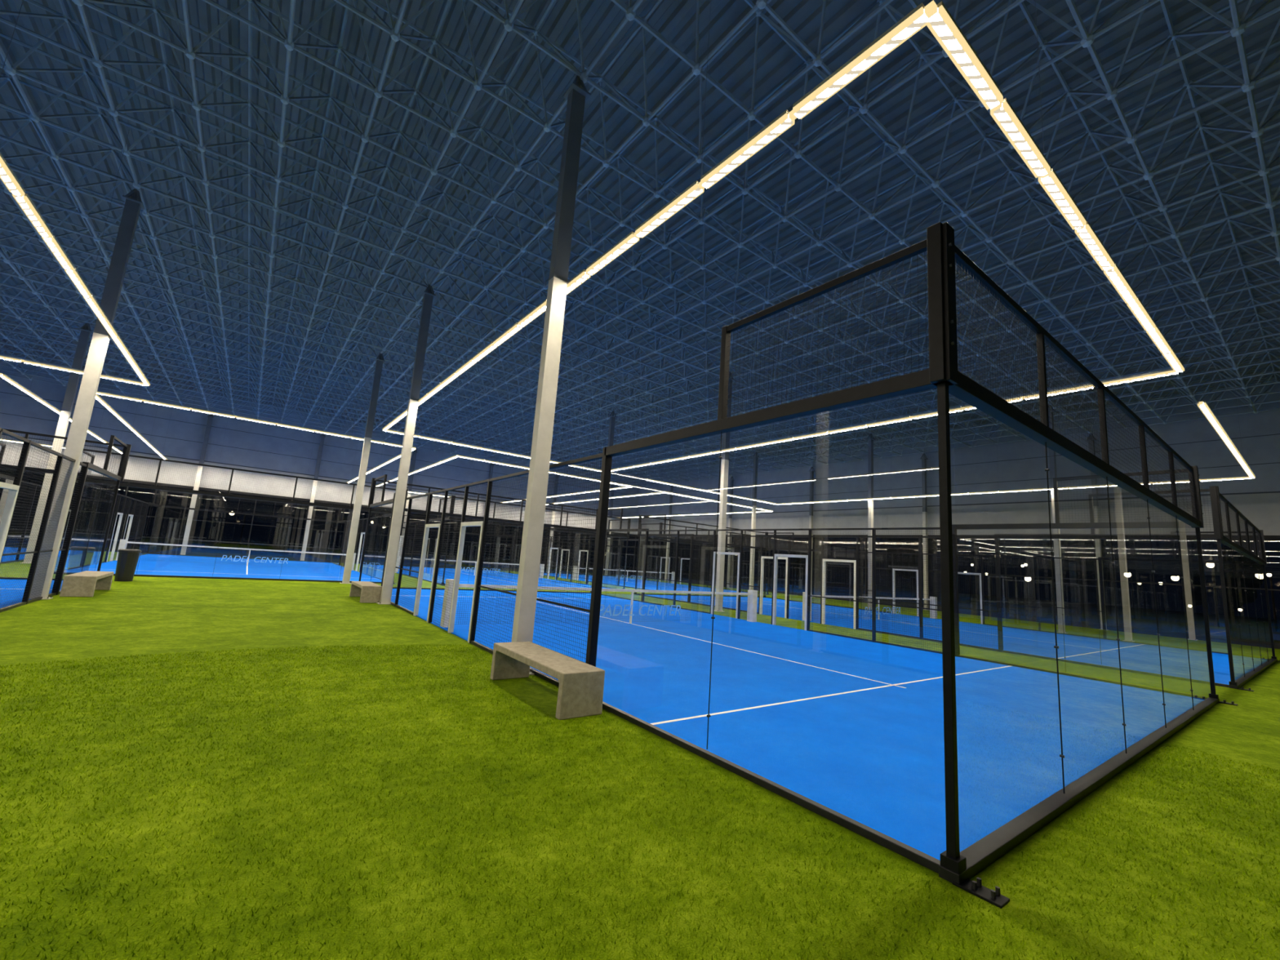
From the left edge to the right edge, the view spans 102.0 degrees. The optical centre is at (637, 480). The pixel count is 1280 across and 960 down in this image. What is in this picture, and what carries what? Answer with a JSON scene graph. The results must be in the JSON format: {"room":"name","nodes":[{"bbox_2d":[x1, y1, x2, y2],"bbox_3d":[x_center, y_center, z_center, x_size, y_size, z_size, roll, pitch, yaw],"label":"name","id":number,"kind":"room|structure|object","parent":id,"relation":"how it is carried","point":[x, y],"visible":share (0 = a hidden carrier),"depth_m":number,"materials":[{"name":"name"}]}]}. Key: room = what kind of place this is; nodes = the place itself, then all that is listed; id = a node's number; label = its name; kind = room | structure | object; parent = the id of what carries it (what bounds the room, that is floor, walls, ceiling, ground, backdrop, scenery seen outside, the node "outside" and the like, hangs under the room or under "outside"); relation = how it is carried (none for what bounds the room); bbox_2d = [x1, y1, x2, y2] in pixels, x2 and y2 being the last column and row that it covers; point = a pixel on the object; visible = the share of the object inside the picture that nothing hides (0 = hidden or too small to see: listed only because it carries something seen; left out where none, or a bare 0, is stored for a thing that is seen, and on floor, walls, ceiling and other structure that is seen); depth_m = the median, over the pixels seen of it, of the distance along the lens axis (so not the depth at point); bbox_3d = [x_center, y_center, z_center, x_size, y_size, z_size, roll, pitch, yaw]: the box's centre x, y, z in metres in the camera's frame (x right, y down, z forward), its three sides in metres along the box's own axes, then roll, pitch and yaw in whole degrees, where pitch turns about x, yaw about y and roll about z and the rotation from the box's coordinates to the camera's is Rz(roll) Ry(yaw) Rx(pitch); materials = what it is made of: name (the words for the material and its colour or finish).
{"room":"sports hall","nodes":[
{"label":"sports hall","id":0,"kind":"room"},
{"bbox_2d":[0,358,639,577],"bbox_3d":[-22.444,0.656,39.955,56.000,11.150,0.270,10,-11,-36],"label":"wall","id":1,"kind":"structure","parent":0,"point":[248,445],"depth_m":36.76,"materials":[{"name":"paint"}]},
{"bbox_2d":[0,468,44,544],"bbox_3d":[-37.514,1.155,28.579,6.660,4.220,0.100,10,-11,-36],"label":"frame","id":2,"kind":"object","parent":1,"relation":"attached to","point":[0,468],"visible":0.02,"depth_m":29.89,"materials":[{"name":"black metal"}]},
{"bbox_2d":[0,468,45,543],"bbox_3d":[-37.514,1.155,28.579,6.600,4.220,0.001,10,-11,-36],"label":"glass","id":3,"kind":"object","parent":2,"relation":"in","point":[3,496],"visible":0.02,"depth_m":29.94,"materials":[{"name":"clear glass"}]},
{"bbox_2d":[61,476,193,551],"bbox_3d":[-32.245,2.126,32.433,6.660,4.220,0.100,10,-11,-36],"label":"frame","id":4,"kind":"object","parent":1,"relation":"attached to","point":[77,477],"visible":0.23,"depth_m":33.41,"materials":[{"name":"black metal"}]},
{"bbox_2d":[60,480,192,551],"bbox_3d":[-32.245,2.126,32.433,6.600,4.220,0.001,10,-11,-36],"label":"glass","id":5,"kind":"object","parent":4,"relation":"in","point":[166,531],"visible":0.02,"depth_m":33.51,"materials":[{"name":"clear glass"}]},
{"bbox_2d":[187,489,310,558],"bbox_3d":[-26.975,3.098,36.286,6.660,4.220,0.100,10,-11,-36],"label":"frame","id":6,"kind":"object","parent":1,"relation":"attached to","point":[251,524],"visible":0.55,"depth_m":36.20,"materials":[{"name":"black metal"}]},
{"bbox_2d":[186,490,308,557],"bbox_3d":[-26.975,3.098,36.286,6.600,4.220,0.001,10,-11,-36],"label":"glass","id":7,"kind":"object","parent":6,"relation":"in","point":[206,533],"visible":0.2,"depth_m":36.11,"materials":[{"name":"clear glass"}]},
{"bbox_2d":[304,502,390,562],"bbox_3d":[-21.706,4.070,40.140,6.660,4.220,0.100,10,-11,-36],"label":"frame","id":8,"kind":"object","parent":1,"relation":"attached to","point":[314,502],"visible":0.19,"depth_m":39.06,"materials":[{"name":"black metal"}]},
{"bbox_2d":[304,502,404,561],"bbox_3d":[-21.706,4.070,40.140,6.600,4.220,0.001,10,-11,-36],"label":"glass","id":9,"kind":"object","parent":8,"relation":"in","point":[318,541],"visible":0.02,"depth_m":38.97,"materials":[{"name":"clear glass"}]},
{"bbox_2d":[407,511,482,567],"bbox_3d":[-16.436,5.042,43.993,6.660,4.220,0.100,10,-11,-36],"label":"frame","id":10,"kind":"object","parent":1,"relation":"attached to","point":[411,512],"visible":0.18,"depth_m":43.93,"materials":[{"name":"black metal"}]},
{"bbox_2d":[404,512,483,566],"bbox_3d":[-16.436,5.042,43.993,6.600,4.220,0.001,10,-11,-36],"label":"glass","id":11,"kind":"object","parent":10,"relation":"in","point":[467,551],"visible":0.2,"depth_m":44.22,"materials":[{"name":"clear glass"}]},
{"bbox_2d":[485,520,551,570],"bbox_3d":[-11.167,6.013,47.846,6.660,4.220,0.100,10,-11,-36],"label":"frame","id":12,"kind":"object","parent":1,"relation":"attached to","point":[488,520],"visible":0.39,"depth_m":47.70,"materials":[{"name":"black metal"}]},
{"bbox_2d":[483,520,549,570],"bbox_3d":[-11.167,6.013,47.846,6.600,4.220,0.001,10,-11,-36],"label":"glass","id":13,"kind":"object","parent":12,"relation":"in","point":[508,538],"visible":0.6,"depth_m":47.13,"materials":[{"name":"clear glass"}]},
{"bbox_2d":[551,527,607,573],"bbox_3d":[-5.897,6.985,51.700,6.660,4.220,0.100,10,-11,-36],"label":"frame","id":14,"kind":"object","parent":1,"relation":"attached to","point":[553,527],"visible":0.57,"depth_m":51.85,"materials":[{"name":"black metal"}]},
{"bbox_2d":[550,528,607,572],"bbox_3d":[-5.898,6.985,51.700,6.600,4.220,0.001,10,-11,-36],"label":"glass","id":15,"kind":"object","parent":14,"relation":"in","point":[566,545],"visible":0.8,"depth_m":51.29,"materials":[{"name":"clear glass"}]},
{"bbox_2d":[607,533,635,575],"bbox_3d":[-1.786,7.743,54.707,3.760,4.220,0.100,10,-11,-36],"label":"frame","id":16,"kind":"object","parent":1,"relation":"attached to","point":[611,533],"visible":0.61,"depth_m":55.22,"materials":[{"name":"black metal"}]},
{"bbox_2d":[604,533,635,574],"bbox_3d":[-1.786,7.743,54.707,3.700,4.220,0.001,10,-11,-36],"label":"glass","id":17,"kind":"object","parent":16,"relation":"in","point":[629,562],"visible":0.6,"depth_m":54.86,"materials":[{"name":"clear glass"}]},
{"bbox_2d":[0,0,1279,475],"bbox_3d":[-5.309,-6.857,18.503,56.100,0.070,55.800,10,-11,-36],"label":"ceiling","id":18,"kind":"structure","parent":0,"point":[675,20],"depth_m":12.49,"materials":[{"name":"blue metal"}]},
{"bbox_2d":[0,551,1279,959],"bbox_3d":[-6.107,3.866,16.805,56.000,0.001,55.800,10,-11,-36],"label":"floor","id":19,"kind":"structure","parent":0,"point":[143,615],"depth_m":3.27,"materials":[{"name":"green carpet"}]},
{"bbox_2d":[0,443,76,564],"bbox_3d":[-29.906,0.681,20.350,10.180,4.070,20.520,10,-11,-36],"label":"court","id":20,"kind":"object","parent":19,"relation":"on","point":[2,446],"visible":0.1,"depth_m":19.97,"materials":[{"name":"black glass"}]},
{"bbox_2d":[21,322,93,563],"bbox_3d":[-22.534,-1.633,20.222,0.380,9.600,0.340,10,-11,-36],"label":"steel column","id":21,"kind":"structure","parent":19,"relation":"on","point":[86,331],"depth_m":20.32,"materials":[{"name":"white metal"}]},
{"bbox_2d":[0,427,131,612],"bbox_3d":[-13.455,-0.645,4.354,10.180,4.070,20.520,10,-11,-36],"label":"court","id":22,"kind":"object","parent":19,"relation":"on","point":[87,530],"visible":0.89,"depth_m":11.92,"materials":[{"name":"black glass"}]},
{"bbox_2d":[59,570,114,596],"bbox_3d":[-13.140,2.454,12.426,0.520,0.460,1.920,10,-11,-36],"label":"concrete bench","id":23,"kind":"object","parent":19,"relation":"on","point":[83,584],"visible":1,"depth_m":11.75,"materials":[{"name":"grey concrete"}]},
{"bbox_2d":[29,188,144,599],"bbox_3d":[-12.330,-2.239,11.696,0.380,9.600,0.340,10,-11,-36],"label":"steel column","id":24,"kind":"structure","parent":19,"relation":"on","point":[85,402],"depth_m":11.62,"materials":[{"name":"white metal"}]},
{"bbox_2d":[114,548,141,581],"bbox_3d":[-15.452,2.551,15.699,0.520,0.950,0.520,10,-11,-36],"label":"litter bin","id":25,"kind":"object","parent":19,"relation":"on","point":[127,559],"visible":1,"depth_m":15.55,"materials":[{"name":"plastic"}]},
{"bbox_2d":[180,413,213,555],"bbox_3d":[-29.196,0.105,34.425,0.380,9.600,0.340,10,-11,-36],"label":"steel column","id":26,"kind":"structure","parent":19,"relation":"on","point":[210,419],"depth_m":34.37,"materials":[{"name":"grey metal"}]},
{"bbox_2d":[53,448,408,584],"bbox_3d":[-20.245,2.462,27.415,10.180,4.070,20.520,10,-11,-36],"label":"court","id":27,"kind":"object","parent":19,"relation":"on","point":[149,565],"visible":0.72,"depth_m":24.83,"materials":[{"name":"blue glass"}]},
{"bbox_2d":[300,433,325,560],"bbox_3d":[-23.926,1.077,38.279,0.380,9.600,0.340,10,-11,-36],"label":"steel column","id":28,"kind":"structure","parent":19,"relation":"on","point":[322,437],"depth_m":38.23,"materials":[{"name":"grey metal"}]},
{"bbox_2d":[340,352,385,583],"bbox_3d":[-11.189,-0.674,21.234,0.380,9.600,0.340,10,-11,-36],"label":"steel column","id":29,"kind":"structure","parent":19,"relation":"on","point":[380,360],"depth_m":21.12,"materials":[{"name":"grey metal"}]},
{"bbox_2d":[349,581,382,603],"bbox_3d":[-7.997,3.258,15.261,0.520,0.460,1.920,10,-11,-36],"label":"concrete bench","id":30,"kind":"object","parent":19,"relation":"on","point":[368,592],"visible":0.88,"depth_m":14.58,"materials":[{"name":"grey concrete"}]},
{"bbox_2d":[376,284,435,604],"bbox_3d":[-6.720,-1.290,15.243,0.380,9.600,0.340,10,-11,-36],"label":"steel column","id":31,"kind":"structure","parent":19,"relation":"on","point":[428,295],"depth_m":15.12,"materials":[{"name":"white metal"}]},
{"bbox_2d":[399,448,417,564],"bbox_3d":[-18.657,2.049,42.132,0.380,9.600,0.340,10,-11,-36],"label":"steel column","id":32,"kind":"structure","parent":19,"relation":"on","point":[414,457],"depth_m":42.33,"materials":[{"name":"grey metal"}]},
{"bbox_2d":[488,462,494,479],"bbox_3d":[-13.388,3.021,45.986,0.380,9.600,0.340,10,-11,-36],"label":"steel column","id":33,"kind":"structure","parent":19,"relation":"on","point":[491,464],"depth_m":46.52,"materials":[{"name":"grey metal"}]},
{"bbox_2d":[377,495,631,589],"bbox_3d":[-10.585,4.244,34.479,10.180,4.070,20.520,10,-11,-36],"label":"court","id":34,"kind":"object","parent":19,"relation":"on","point":[464,578],"visible":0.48,"depth_m":31.44,"materials":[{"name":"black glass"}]},
{"bbox_2d":[490,641,604,719],"bbox_3d":[-1.145,2.342,6.259,0.520,0.460,1.920,10,-11,-36],"label":"concrete bench","id":35,"kind":"object","parent":19,"relation":"on","point":[581,684],"visible":1,"depth_m":5.67,"materials":[{"name":"grey concrete"}]},
{"bbox_2d":[511,75,591,675],"bbox_3d":[-1.321,-2.038,7.981,0.380,9.600,0.340,10,-11,-36],"label":"steel column","id":36,"kind":"structure","parent":19,"relation":"on","point":[576,95],"depth_m":7.85,"materials":[{"name":"white metal"}]},
{"bbox_2d":[546,474,559,572],"bbox_3d":[-8.118,3.992,49.839,0.380,9.600,0.340,10,-11,-36],"label":"steel column","id":37,"kind":"structure","parent":19,"relation":"on","point":[556,477],"depth_m":49.99,"materials":[{"name":"metal"}]},
{"bbox_2d":[601,410,616,591],"bbox_3d":[-1.637,0.953,27.355,0.380,9.600,0.340,10,-11,-36],"label":"steel column","id":38,"kind":"structure","parent":19,"relation":"on","point":[612,419],"depth_m":27.86,"materials":[{"name":"grey metal"}]},
{"bbox_2d":[604,484,614,575],"bbox_3d":[-2.849,4.964,53.693,0.380,9.600,0.340,10,-11,-36],"label":"steel column","id":39,"kind":"structure","parent":19,"relation":"on","point":[613,485],"depth_m":53.74,"materials":[{"name":"metal"}]},
{"bbox_2d":[0,644,1279,959],"bbox_3d":[1.076,2.161,2.676,12.319,0.028,16.025,10,-11,-36],"label":"grass blades","id":40,"kind":"object","parent":19,"relation":"on","point":[20,760],"visible":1,"depth_m":3.35,"materials":[{"name":"green plant"}]},
{"bbox_2d":[515,522,770,595],"bbox_3d":[-0.684,6.070,41.719,10.180,4.070,20.520,10,-11,-36],"label":"court","id":41,"kind":"object","parent":19,"relation":"on","point":[607,580],"visible":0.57,"depth_m":39.39,"materials":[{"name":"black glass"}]},
{"bbox_2d":[664,484,674,581],"bbox_3d":[3.145,5.004,51.224,0.380,9.600,0.340,10,-11,-36],"label":"steel column","id":42,"kind":"structure","parent":19,"relation":"on","point":[671,486],"depth_m":51.33,"materials":[{"name":"grey metal"}]},
{"bbox_2d":[714,371,734,611],"bbox_3d":[3.447,0.258,20.579,0.380,9.600,0.340,10,-11,-36],"label":"steel column","id":43,"kind":"structure","parent":19,"relation":"on","point":[726,436],"depth_m":20.38,"materials":[{"name":"grey metal"}]},
{"bbox_2d":[726,475,734,587],"bbox_3d":[7.990,4.341,44.766,0.380,9.600,0.340,10,-11,-36],"label":"steel column","id":44,"kind":"structure","parent":19,"relation":"on","point":[730,521],"depth_m":44.88,"materials":[{"name":"white metal"}]},
{"bbox_2d":[749,452,759,590],"bbox_3d":[7.801,2.770,34.751,0.380,9.600,0.340,10,-11,-36],"label":"steel column","id":45,"kind":"structure","parent":19,"relation":"on","point":[755,458],"depth_m":34.79,"materials":[{"name":"white metal"}]},
{"bbox_2d":[359,222,1238,908],"bbox_3d":[-0.042,1.829,14.163,10.180,4.070,20.520,10,-11,-36],"label":"court","id":46,"kind":"object","parent":19,"relation":"on","point":[947,761],"visible":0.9,"depth_m":6.29,"materials":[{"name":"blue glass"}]},
{"bbox_2d":[808,466,815,592],"bbox_3d":[12.834,3.679,38.308,0.380,9.600,0.340,10,-11,-36],"label":"steel column","id":47,"kind":"structure","parent":19,"relation":"on","point":[811,473],"depth_m":38.50,"materials":[{"name":"white metal"}]},
{"bbox_2d":[866,433,875,609],"bbox_3d":[12.705,2.100,28.213,0.380,9.600,0.340,10,-11,-36],"label":"steel column","id":48,"kind":"structure","parent":19,"relation":"on","point":[870,460],"depth_m":28.30,"materials":[{"name":"white metal"}]},
{"bbox_2d":[920,453,928,609],"bbox_3d":[17.679,3.017,31.851,0.380,9.600,0.340,10,-11,-36],"label":"steel column","id":49,"kind":"structure","parent":19,"relation":"on","point":[924,458],"depth_m":31.90,"materials":[{"name":"metal"}]},
{"bbox_2d":[633,485,1279,691],"bbox_3d":[10.018,3.684,21.520,10.180,4.070,20.520,10,-11,-36],"label":"court","id":50,"kind":"object","parent":19,"relation":"on","point":[1245,596],"visible":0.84,"depth_m":15.80,"materials":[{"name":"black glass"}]},
{"bbox_2d":[1048,404,1067,633],"bbox_3d":[17.549,1.438,21.756,0.380,9.600,0.340,10,-11,-36],"label":"steel column","id":51,"kind":"structure","parent":19,"relation":"on","point":[1052,461],"depth_m":21.48,"materials":[{"name":"white metal"}]},
{"bbox_2d":[1086,433,1108,630],"bbox_3d":[22.523,2.355,25.393,0.380,9.600,0.340,10,-11,-36],"label":"steel column","id":52,"kind":"structure","parent":19,"relation":"on","point":[1094,481],"depth_m":25.34,"materials":[{"name":"grey metal"}]},
{"bbox_3d":[-6.618,-3.019,4.082,0.380,9.600,0.340,10,-11,-36],"label":"steel column","id":53,"kind":"structure","parent":19,"relation":"on","visible":0},
{"bbox_2d":[0,0,1279,487],"bbox_3d":[-5.651,-6.084,18.455,54.905,1.155,53.547,10,-11,-36],"label":"truss","id":54,"kind":"object","parent":53,"relation":"on","point":[1236,29],"visible":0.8,"depth_m":13.93,"materials":[{"name":"metal"}]},
{"bbox_2d":[0,295,129,453],"bbox_3d":[-29.243,-4.889,21.105,10.224,3.645,20.424,10,-11,-36],"label":"led light strip","id":55,"kind":"object","parent":54,"relation":"hanging from","point":[2,375],"visible":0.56,"depth_m":18.93,"materials":[{"name":"white plastic"}]},
{"bbox_2d":[0,0,161,386],"bbox_3d":[-12.846,-6.207,5.181,10.224,3.645,19.744,10,-11,-36],"label":"led light strip","id":56,"kind":"object","parent":54,"relation":"hanging from","point":[7,175],"visible":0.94,"depth_m":8.96,"materials":[{"name":"white plastic"}]},
{"bbox_2d":[95,315,416,483],"bbox_3d":[-19.722,-3.114,28.191,10.224,3.645,20.224,10,-11,-36],"label":"led light strip","id":57,"kind":"object","parent":54,"relation":"hanging from","point":[98,397],"visible":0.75,"depth_m":20.03,"materials":[{"name":"white plastic"}]},
{"bbox_2d":[375,395,632,502],"bbox_3d":[-10.181,-1.355,35.168,10.124,3.645,20.224,10,-11,-36],"label":"led light strip","id":58,"kind":"object","parent":54,"relation":"hanging from","point":[626,486],"visible":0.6,"depth_m":28.10,"materials":[{"name":"white plastic"}]},
{"bbox_2d":[546,451,773,518],"bbox_3d":[-0.201,0.486,42.466,10.124,3.645,20.224,10,-11,-36],"label":"led light strip","id":59,"kind":"object","parent":54,"relation":"hanging from","point":[659,492],"visible":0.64,"depth_m":36.19,"materials":[{"name":"white plastic"}]},
{"bbox_2d":[382,0,1184,471],"bbox_3d":[0.437,-3.753,14.925,10.114,3.645,19.794,10,-11,-36],"label":"led light strip","id":60,"kind":"object","parent":54,"relation":"hanging from","point":[937,18],"visible":0.91,"depth_m":5.57,"materials":[{"name":"white plastic"}]},
{"bbox_2d":[645,293,1255,504],"bbox_3d":[10.739,-1.851,22.471,10.692,3.645,19.774,10,-11,-36],"label":"led light strip","id":61,"kind":"object","parent":54,"relation":"hanging from","point":[1203,406],"visible":0.91,"depth_m":19.21,"materials":[{"name":"white plastic"}]},
{"bbox_2d":[634,383,1279,648],"bbox_3d":[16.689,2.502,34.045,0.270,11.150,55.800,10,-11,-36],"label":"wall","id":62,"kind":"structure","parent":0,"point":[1021,464],"depth_m":29.77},
{"bbox_2d":[633,535,670,578],"bbox_3d":[1.525,7.778,53.424,0.100,4.220,5.960,10,-11,-36],"label":"frame","id":63,"kind":"object","parent":62,"relation":"attached to","point":[636,535],"visible":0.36,"depth_m":53.43,"materials":[{"name":"black metal"}]},
{"bbox_2d":[633,535,671,577],"bbox_3d":[1.525,7.778,53.424,0.001,4.220,5.900,10,-11,-36],"label":"glass","id":64,"kind":"object","parent":63,"relation":"in","point":[663,544],"visible":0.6,"depth_m":53.41,"materials":[{"name":"clear glass"}]},
{"bbox_2d":[670,536,731,585],"bbox_3d":[5.712,7.206,47.844,0.100,4.220,8.160,10,-11,-36],"label":"frame","id":65,"kind":"object","parent":62,"relation":"attached to","point":[671,536],"visible":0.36,"depth_m":47.90,"materials":[{"name":"black metal"}]},
{"bbox_2d":[669,536,732,585],"bbox_3d":[5.712,7.206,47.844,0.001,4.220,8.100,10,-11,-36],"label":"glass","id":66,"kind":"object","parent":65,"relation":"in","point":[673,544],"visible":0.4,"depth_m":48.25,"materials":[{"name":"clear glass"}]},
{"bbox_2d":[729,537,813,593],"bbox_3d":[10.557,6.543,41.386,0.100,4.220,8.160,10,-11,-36],"label":"frame","id":67,"kind":"object","parent":62,"relation":"attached to","point":[732,537],"visible":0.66,"depth_m":42.09,"materials":[{"name":"metal"}]},
{"bbox_2d":[731,537,813,592],"bbox_3d":[10.557,6.543,41.386,0.001,4.220,8.100,10,-11,-36],"label":"glass","id":68,"kind":"object","parent":67,"relation":"in","point":[781,568],"visible":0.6,"depth_m":40.50,"materials":[{"name":"clear glass"}]},
{"bbox_2d":[812,537,924,606],"bbox_3d":[15.401,5.881,34.928,0.100,4.220,8.160,10,-11,-36],"label":"frame","id":69,"kind":"object","parent":62,"relation":"attached to","point":[813,537],"visible":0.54,"depth_m":36.09,"materials":[{"name":"metal"}]},
{"bbox_2d":[813,537,924,605],"bbox_3d":[15.401,5.881,34.928,0.001,4.220,8.100,10,-11,-36],"label":"glass","id":70,"kind":"object","parent":69,"relation":"in","point":[905,547],"visible":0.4,"depth_m":34.76,"materials":[{"name":"clear glass"}]},
{"bbox_2d":[927,537,1100,625],"bbox_3d":[20.246,5.219,28.470,0.100,4.220,8.160,10,-11,-36],"label":"frame","id":71,"kind":"object","parent":62,"relation":"attached to","point":[927,538],"visible":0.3,"depth_m":28.34,"materials":[{"name":"black metal"}]},
{"bbox_2d":[928,537,1100,623],"bbox_3d":[20.246,5.219,28.470,0.001,4.220,8.100,10,-11,-36],"label":"glass","id":72,"kind":"object","parent":71,"relation":"in","point":[1082,548],"visible":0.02,"depth_m":27.64,"materials":[{"name":"clear glass"}]},
{"bbox_2d":[1101,538,1279,644],"bbox_3d":[25.090,4.557,22.013,0.100,4.220,8.160,10,-11,-36],"label":"frame","id":73,"kind":"object","parent":62,"relation":"attached to","point":[1101,539],"visible":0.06,"depth_m":22.24,"materials":[{"name":"black metal"}]},
{"bbox_2d":[1101,538,1279,643],"bbox_3d":[25.090,4.557,22.013,0.001,4.220,8.100,10,-11,-36],"label":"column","id":74,"kind":"structure","parent":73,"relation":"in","point":[1211,571],"depth_m":22.32,"materials":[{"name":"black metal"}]}
]}

